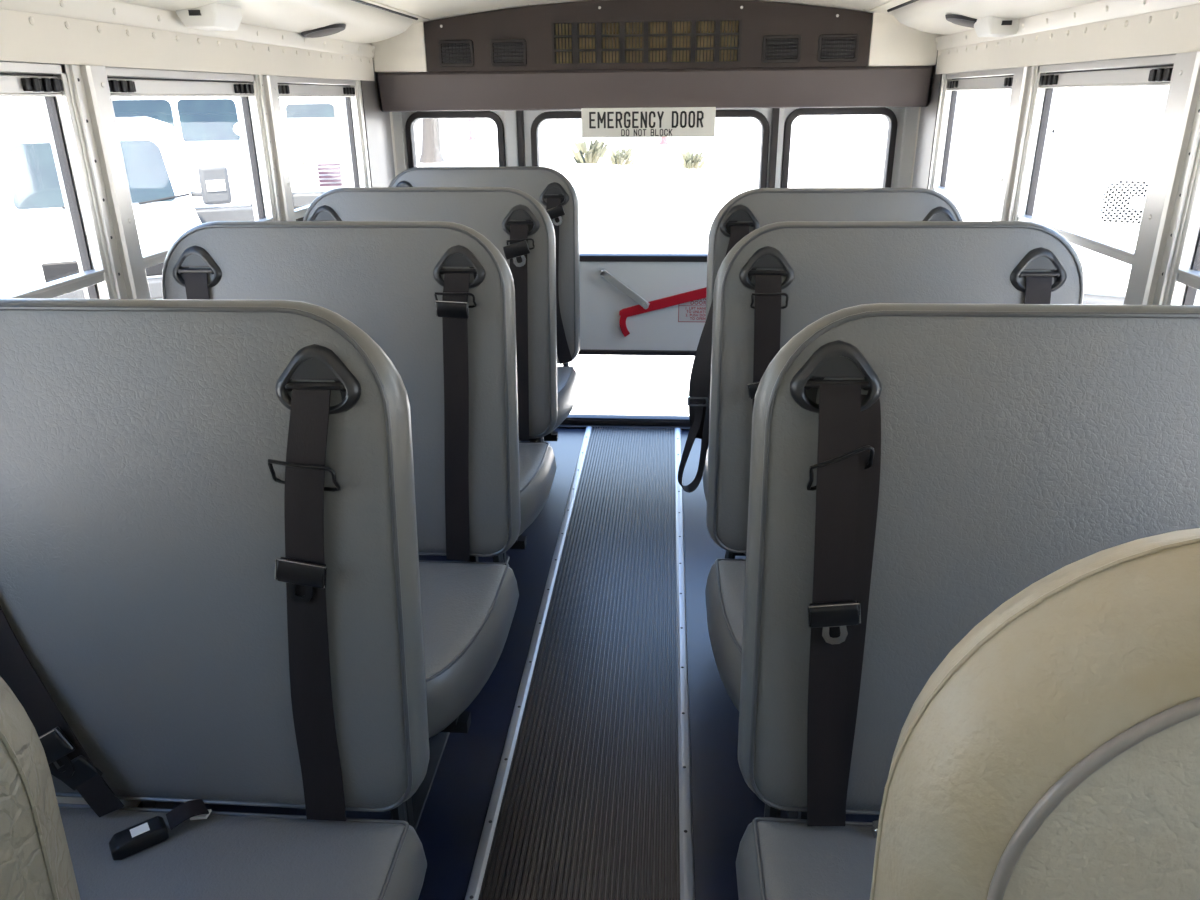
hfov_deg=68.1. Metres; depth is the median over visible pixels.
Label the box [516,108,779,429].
door
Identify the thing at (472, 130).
post
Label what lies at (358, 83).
trim
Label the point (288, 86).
window
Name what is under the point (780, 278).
seat
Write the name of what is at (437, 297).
seat
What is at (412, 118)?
window
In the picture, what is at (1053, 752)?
seat
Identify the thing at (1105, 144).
bus
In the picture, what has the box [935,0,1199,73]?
wall panel
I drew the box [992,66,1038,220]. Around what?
trim
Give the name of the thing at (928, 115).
trim
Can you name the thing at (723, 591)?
cushion
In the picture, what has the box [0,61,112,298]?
window
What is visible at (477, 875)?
floor strip
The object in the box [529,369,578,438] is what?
cushion
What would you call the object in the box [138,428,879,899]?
floor
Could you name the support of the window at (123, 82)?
in the wall at (68, 800)
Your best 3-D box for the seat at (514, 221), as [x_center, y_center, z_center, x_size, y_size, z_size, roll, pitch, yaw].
[-0.553,-0.116,2.678,0.800,1.252,0.658,1,22,4]
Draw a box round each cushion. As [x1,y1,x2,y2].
[59,807,404,899]
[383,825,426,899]
[426,567,518,737]
[518,446,556,536]
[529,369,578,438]
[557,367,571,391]
[702,449,745,553]
[705,563,741,710]
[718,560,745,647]
[736,822,760,899]
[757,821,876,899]
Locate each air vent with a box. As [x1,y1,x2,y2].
[438,40,473,66]
[490,39,526,65]
[762,35,801,62]
[817,34,858,61]
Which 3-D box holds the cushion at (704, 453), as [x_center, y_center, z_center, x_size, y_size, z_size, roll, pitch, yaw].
[0.674,0.147,2.554,0.743,0.148,0.521,1,22,4]
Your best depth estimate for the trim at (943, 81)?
3.37 m
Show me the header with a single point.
(870, 86)
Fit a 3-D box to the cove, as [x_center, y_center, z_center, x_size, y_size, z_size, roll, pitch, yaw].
[0.970,-0.640,0.777,0.262,0.201,5.255,1,22,4]
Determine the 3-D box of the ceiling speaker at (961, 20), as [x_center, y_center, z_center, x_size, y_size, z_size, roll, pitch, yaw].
[1.130,-1.313,2.722,0.141,0.040,0.144,1,22,4]
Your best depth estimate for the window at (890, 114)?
3.79 m
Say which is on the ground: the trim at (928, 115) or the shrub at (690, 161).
the shrub at (690, 161)
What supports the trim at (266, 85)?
attached to the wall at (68, 800)
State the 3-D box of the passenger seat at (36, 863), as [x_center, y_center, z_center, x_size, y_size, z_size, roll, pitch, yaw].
[-0.637,0.732,0.562,0.518,1.236,0.545,1,22,4]
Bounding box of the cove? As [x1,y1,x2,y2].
[887,0,1100,34]
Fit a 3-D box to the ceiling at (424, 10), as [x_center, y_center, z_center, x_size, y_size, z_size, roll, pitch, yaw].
[0.002,-0.767,1.071,2.320,0.169,5.750,1,22,4]
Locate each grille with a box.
[317,163,341,185]
[551,19,742,64]
[1098,180,1148,224]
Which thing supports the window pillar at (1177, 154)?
attached to the wall at (1056, 90)
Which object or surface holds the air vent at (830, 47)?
attached to the air conditioner
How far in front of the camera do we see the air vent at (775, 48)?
3.40 m
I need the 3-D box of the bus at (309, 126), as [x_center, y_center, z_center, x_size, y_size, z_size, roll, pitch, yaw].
[-6.011,-7.090,20.620,2.980,2.800,7.236,-6,22,-14]
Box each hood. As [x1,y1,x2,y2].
[180,141,251,208]
[283,118,342,192]
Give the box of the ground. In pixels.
[0,112,1055,415]
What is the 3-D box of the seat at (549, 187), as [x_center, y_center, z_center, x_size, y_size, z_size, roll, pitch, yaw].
[-0.493,-0.436,3.484,0.790,1.252,0.658,1,22,4]
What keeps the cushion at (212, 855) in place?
on the seat at (210, 592)
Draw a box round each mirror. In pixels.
[198,165,231,204]
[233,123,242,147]
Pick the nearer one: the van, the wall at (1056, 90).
the wall at (1056, 90)
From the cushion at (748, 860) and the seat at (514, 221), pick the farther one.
the seat at (514, 221)
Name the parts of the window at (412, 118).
frame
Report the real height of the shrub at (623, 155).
0.716 m
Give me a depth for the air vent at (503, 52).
3.48 m
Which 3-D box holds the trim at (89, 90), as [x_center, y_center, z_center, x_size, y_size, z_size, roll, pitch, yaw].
[-1.048,-0.311,1.990,0.049,1.012,0.119,1,22,4]
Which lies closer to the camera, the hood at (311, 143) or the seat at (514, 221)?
the seat at (514, 221)
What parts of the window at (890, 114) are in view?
frame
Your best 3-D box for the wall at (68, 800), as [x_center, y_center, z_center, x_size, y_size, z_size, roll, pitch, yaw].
[-1.116,0.005,1.467,0.082,1.970,5.750,1,22,4]
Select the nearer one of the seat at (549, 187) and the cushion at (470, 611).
the cushion at (470, 611)
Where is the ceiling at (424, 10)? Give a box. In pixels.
[361,0,909,23]
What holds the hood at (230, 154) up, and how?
attached to the bus at (207, 129)
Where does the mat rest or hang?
on the floor
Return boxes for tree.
[419,119,443,162]
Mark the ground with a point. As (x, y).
(655, 204)
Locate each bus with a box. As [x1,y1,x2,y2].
[111,97,254,223]
[279,97,342,220]
[1040,86,1199,304]
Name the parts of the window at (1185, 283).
sash rail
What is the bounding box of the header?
[377,66,933,111]
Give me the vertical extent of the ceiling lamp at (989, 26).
0.052 m
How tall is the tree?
7.449 m
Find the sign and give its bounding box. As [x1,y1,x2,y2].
[581,107,715,137]
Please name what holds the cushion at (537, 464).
on the seat at (514, 221)
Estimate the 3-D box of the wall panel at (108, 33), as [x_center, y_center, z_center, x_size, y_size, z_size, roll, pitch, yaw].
[-1.100,-0.550,1.043,0.026,0.130,5.375,1,22,4]
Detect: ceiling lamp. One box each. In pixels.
[176,3,241,30]
[974,16,1018,36]
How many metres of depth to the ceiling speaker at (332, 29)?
2.77 m
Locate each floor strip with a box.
[465,426,591,899]
[675,428,694,899]
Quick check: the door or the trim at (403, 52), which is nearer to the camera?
the trim at (403, 52)
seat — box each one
[0,298,429,899]
[0,676,80,899]
[142,221,520,830]
[303,187,557,562]
[389,166,579,441]
[678,188,962,555]
[705,221,1084,818]
[736,303,1199,899]
[870,528,1199,899]
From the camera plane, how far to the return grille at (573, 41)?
3.44 m
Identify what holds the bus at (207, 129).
on the ground
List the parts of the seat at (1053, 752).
backrest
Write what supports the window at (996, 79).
in the wall at (1056, 90)
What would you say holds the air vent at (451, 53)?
attached to the air conditioner
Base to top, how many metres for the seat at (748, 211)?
1.252 m
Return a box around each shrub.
[571,139,607,163]
[609,147,634,165]
[680,150,704,168]
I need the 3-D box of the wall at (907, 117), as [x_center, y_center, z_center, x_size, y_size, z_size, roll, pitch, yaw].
[0.221,-1.029,4.015,2.440,1.950,0.068,1,22,4]
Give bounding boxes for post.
[468,118,477,140]
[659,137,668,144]
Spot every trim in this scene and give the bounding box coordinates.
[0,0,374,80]
[63,64,150,298]
[255,75,295,220]
[333,62,394,187]
[356,80,370,186]
[372,22,426,72]
[868,12,938,65]
[912,51,971,206]
[928,74,946,189]
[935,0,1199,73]
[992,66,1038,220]
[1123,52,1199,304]
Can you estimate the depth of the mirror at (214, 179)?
10.40 m
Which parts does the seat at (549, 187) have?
backrest, seat frame, plate, latch plate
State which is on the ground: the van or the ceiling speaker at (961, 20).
the van
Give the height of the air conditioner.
0.246 m
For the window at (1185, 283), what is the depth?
1.75 m
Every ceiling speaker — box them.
[301,24,345,37]
[945,14,976,27]
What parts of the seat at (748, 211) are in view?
plate, backrest, plate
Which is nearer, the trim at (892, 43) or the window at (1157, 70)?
the window at (1157, 70)
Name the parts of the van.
mirror arm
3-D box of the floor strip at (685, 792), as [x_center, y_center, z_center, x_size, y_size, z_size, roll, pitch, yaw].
[0.192,0.808,2.005,0.032,0.015,4.950,1,22,4]
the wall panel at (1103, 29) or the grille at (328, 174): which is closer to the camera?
the wall panel at (1103, 29)
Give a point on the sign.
(660, 121)
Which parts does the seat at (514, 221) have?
plate, backrest, latch plate, plate, seat frame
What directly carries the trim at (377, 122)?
attached to the wall at (68, 800)
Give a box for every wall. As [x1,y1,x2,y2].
[14,43,397,806]
[392,66,918,187]
[910,34,1199,304]
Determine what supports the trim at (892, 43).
attached to the wall at (1056, 90)
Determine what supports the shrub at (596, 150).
on the ground
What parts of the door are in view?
link arm, release handle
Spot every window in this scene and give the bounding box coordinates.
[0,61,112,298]
[105,67,274,267]
[277,76,365,218]
[405,111,505,167]
[780,107,897,187]
[932,68,1014,213]
[1015,54,1175,264]
[1167,160,1199,304]
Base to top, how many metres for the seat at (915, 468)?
1.252 m
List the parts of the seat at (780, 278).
seat frame, latch plate, plate, backrest, plate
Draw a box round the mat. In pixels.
[478,427,679,899]
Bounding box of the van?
[0,117,231,298]
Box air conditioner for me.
[423,0,872,71]

